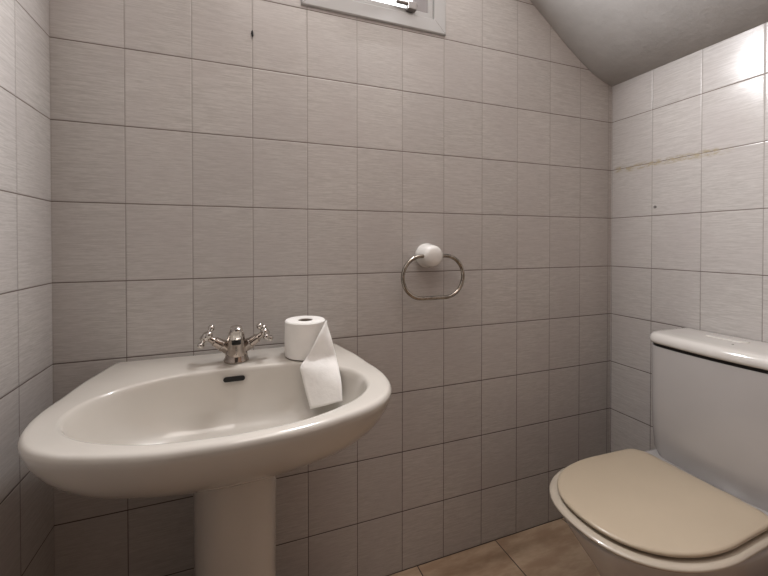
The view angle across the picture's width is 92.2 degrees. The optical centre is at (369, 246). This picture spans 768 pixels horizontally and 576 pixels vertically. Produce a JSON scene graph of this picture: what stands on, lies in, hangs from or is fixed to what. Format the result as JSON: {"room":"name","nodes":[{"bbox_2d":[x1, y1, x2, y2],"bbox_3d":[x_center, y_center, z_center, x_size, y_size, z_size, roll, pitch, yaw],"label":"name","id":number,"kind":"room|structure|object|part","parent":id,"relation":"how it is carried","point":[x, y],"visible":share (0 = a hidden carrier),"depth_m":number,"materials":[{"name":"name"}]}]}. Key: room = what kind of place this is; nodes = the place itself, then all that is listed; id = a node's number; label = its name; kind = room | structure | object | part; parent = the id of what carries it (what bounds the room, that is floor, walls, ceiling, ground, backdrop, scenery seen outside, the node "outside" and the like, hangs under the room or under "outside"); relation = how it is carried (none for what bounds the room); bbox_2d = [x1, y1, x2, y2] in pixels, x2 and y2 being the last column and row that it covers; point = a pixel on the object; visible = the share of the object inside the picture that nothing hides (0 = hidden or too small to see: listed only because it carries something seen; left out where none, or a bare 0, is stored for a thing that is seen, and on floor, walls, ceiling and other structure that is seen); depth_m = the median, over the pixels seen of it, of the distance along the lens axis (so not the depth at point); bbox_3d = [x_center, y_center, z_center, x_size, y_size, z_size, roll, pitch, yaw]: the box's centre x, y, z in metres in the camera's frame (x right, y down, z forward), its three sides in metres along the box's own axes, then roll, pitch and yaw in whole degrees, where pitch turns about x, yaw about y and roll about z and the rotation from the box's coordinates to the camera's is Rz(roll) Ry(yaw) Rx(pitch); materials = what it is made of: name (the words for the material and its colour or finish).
{"room":"bathroom","nodes":[
{"label":"bathroom","id":0,"kind":"room"},
{"bbox_2d":[0,0,54,575],"bbox_3d":[-0.539,-0.104,0.238,0.001,2.400,1.415,0,1,-20],"label":"wall","id":1,"kind":"structure","parent":0,"point":[26,357],"depth_m":0.79,"materials":[{"name":"tile"}]},
{"bbox_2d":[49,0,611,575],"bbox_3d":[0.097,-0.115,1.283,1.907,2.400,0.120,0,1,-20],"label":"wall","id":2,"kind":"structure","parent":0,"point":[205,171],"depth_m":1.17,"materials":[{"name":"tile"}]},
{"bbox_2d":[301,0,445,35],"bbox_3d":[0.025,-0.904,1.189,0.493,0.363,0.054,0,1,-20],"label":"window","id":3,"kind":"structure","parent":2,"relation":"in","point":[429,16],"depth_m":1.20,"materials":[{"name":"white metal"}]},
{"bbox_3d":[0.022,-0.904,1.199,0.403,0.274,0.032,0,1,-20],"label":"sash frame","id":4,"kind":"part","parent":3,"relation":"part of","materials":[{"name":"white metal"}]},
{"bbox_3d":[-0.003,-0.904,1.187,0.308,0.234,0.006,0,1,-20],"label":"pane","id":5,"kind":"part","parent":3,"relation":"part of","materials":[{"name":"clear glass"}]},
{"bbox_3d":[0.121,-0.793,1.204,0.074,0.012,0.012,0,1,-20],"label":"latch rod","id":6,"kind":"part","parent":3,"relation":"part of","materials":[{"name":"grey metal"}]},
{"bbox_3d":[0.169,-0.905,1.245,0.055,0.234,0.014,0,1,-20],"label":"panel","id":7,"kind":"part","parent":3,"relation":"part of","materials":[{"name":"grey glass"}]},
{"bbox_2d":[401,243,464,300],"bbox_3d":[0.206,0.082,1.226,0.237,0.186,0.066,0,1,-20],"label":"towel ring","id":8,"kind":"object","parent":2,"relation":"attached to","point":[427,255],"visible":1,"depth_m":1.20,"materials":[{"name":"silver metal"}]},
{"bbox_2d":[388,517,599,575],"bbox_3d":[0.358,1.092,0.574,1.907,0.001,1.415,0,1,-20],"label":"floor","id":9,"kind":"structure","parent":0,"point":[551,548],"depth_m":1.28,"materials":[{"name":"tile"}]},
{"bbox_2d":[17,343,391,575],"bbox_3d":[-0.298,0.694,0.817,0.682,0.792,0.503,0,1,-20],"label":"washbasin","id":10,"kind":"object","parent":9,"relation":"on","point":[217,432],"visible":0.97,"depth_m":0.79,"materials":[{"name":"ceramic"}]},
{"bbox_2d":[17,343,391,498],"bbox_3d":[-0.298,0.387,0.814,0.682,0.178,0.503,0,1,-20],"label":"basin","id":11,"kind":"object","parent":10,"relation":"in","point":[183,425],"depth_m":0.73,"materials":[{"name":"ceramic"}]},
{"bbox_2d":[197,323,273,363],"bbox_3d":[-0.339,0.244,0.942,0.186,0.104,0.106,0,1,-20],"label":"mixer tap","id":12,"kind":"object","parent":10,"relation":"on","point":[235,348],"visible":1,"depth_m":0.93,"materials":[{"name":"silver metal"}]},
{"bbox_3d":[-0.412,0.227,0.928,0.024,0.026,0.026,0,1,-20],"label":"cross handle","id":13,"kind":"part","parent":12,"relation":"part of","materials":[{"name":"silver metal"}]},
{"bbox_3d":[-0.379,0.253,0.945,0.068,0.057,0.032,0,1,-20],"label":"valve arm","id":14,"kind":"part","parent":12,"relation":"part of","materials":[{"name":"silver metal"}]},
{"bbox_2d":[223,352,248,363],"bbox_3d":[-0.347,0.272,0.962,0.063,0.048,0.063,0,1,-20],"label":"base","id":15,"kind":"object","parent":12,"relation":"on","point":[230,357],"depth_m":0.94,"materials":[{"name":"silver metal"}]},
{"bbox_3d":[-0.341,0.244,0.943,0.053,0.092,0.087,0,1,-20],"label":"spout","id":16,"kind":"part","parent":12,"relation":"part of","materials":[{"name":"silver metal"}]},
{"bbox_2d":[232,340,240,344],"bbox_3d":[-0.324,0.233,0.898,0.021,0.010,0.012,0,1,-20],"label":"outlet","id":17,"kind":"object","parent":12,"relation":"attached to","point":[234,342],"depth_m":0.89,"materials":[{"name":"silver metal"}]},
{"bbox_3d":[-0.312,0.253,0.969,0.068,0.057,0.032,0,1,-20],"label":"valve arm","id":18,"kind":"part","parent":12,"relation":"part of","materials":[{"name":"silver metal"}]},
{"bbox_3d":[-0.277,0.226,0.977,0.024,0.026,0.026,0,1,-20],"label":"cross handle","id":19,"kind":"part","parent":12,"relation":"part of","materials":[{"name":"silver metal"}]},
{"bbox_2d":[285,316,342,408],"bbox_3d":[-0.151,0.296,0.962,0.110,0.200,0.217,0,1,-28],"label":"toilet roll","id":20,"kind":"object","parent":10,"relation":"on","point":[308,339],"visible":1,"depth_m":0.95,"materials":[{"name":"paper"}]},
{"bbox_2d":[549,327,767,575],"bbox_3d":[0.835,0.684,1.017,0.702,0.806,0.400,0,1,-20],"label":"toilet","id":21,"kind":"object","parent":9,"relation":"on","point":[695,503],"visible":1,"depth_m":0.99,"materials":[{"name":"ceramic"}]},
{"bbox_3d":[0.730,0.669,0.982,0.442,0.019,0.360,0,1,-20],"label":"lid","id":22,"kind":"part","parent":21,"relation":"part of","materials":[{"name":"beige plastic"}]},
{"bbox_3d":[0.830,0.890,1.021,0.671,0.394,0.380,0,1,-20],"label":"bowl","id":23,"kind":"part","parent":21,"relation":"part of","materials":[{"name":"ceramic"}]},
{"bbox_3d":[1.067,0.300,1.088,0.214,0.034,0.382,0,1,-20],"label":"cistern lid","id":24,"kind":"part","parent":21,"relation":"part of","materials":[{"name":"ceramic"}]},
{"bbox_2d":[530,0,767,86],"bbox_3d":[0.357,-0.983,0.552,1.907,0.650,1.415,0,1,-20],"label":"ceiling","id":25,"kind":"structure","parent":0,"point":[618,41],"depth_m":1.28,"materials":[{"name":"paint"}]},
{"bbox_2d":[610,22,767,452],"bbox_3d":[1.254,0.213,0.888,0.001,1.750,1.415,0,1,-20],"label":"wall","id":26,"kind":"structure","parent":0,"point":[690,132],"depth_m":1.29,"materials":[{"name":"tile"}]}
]}

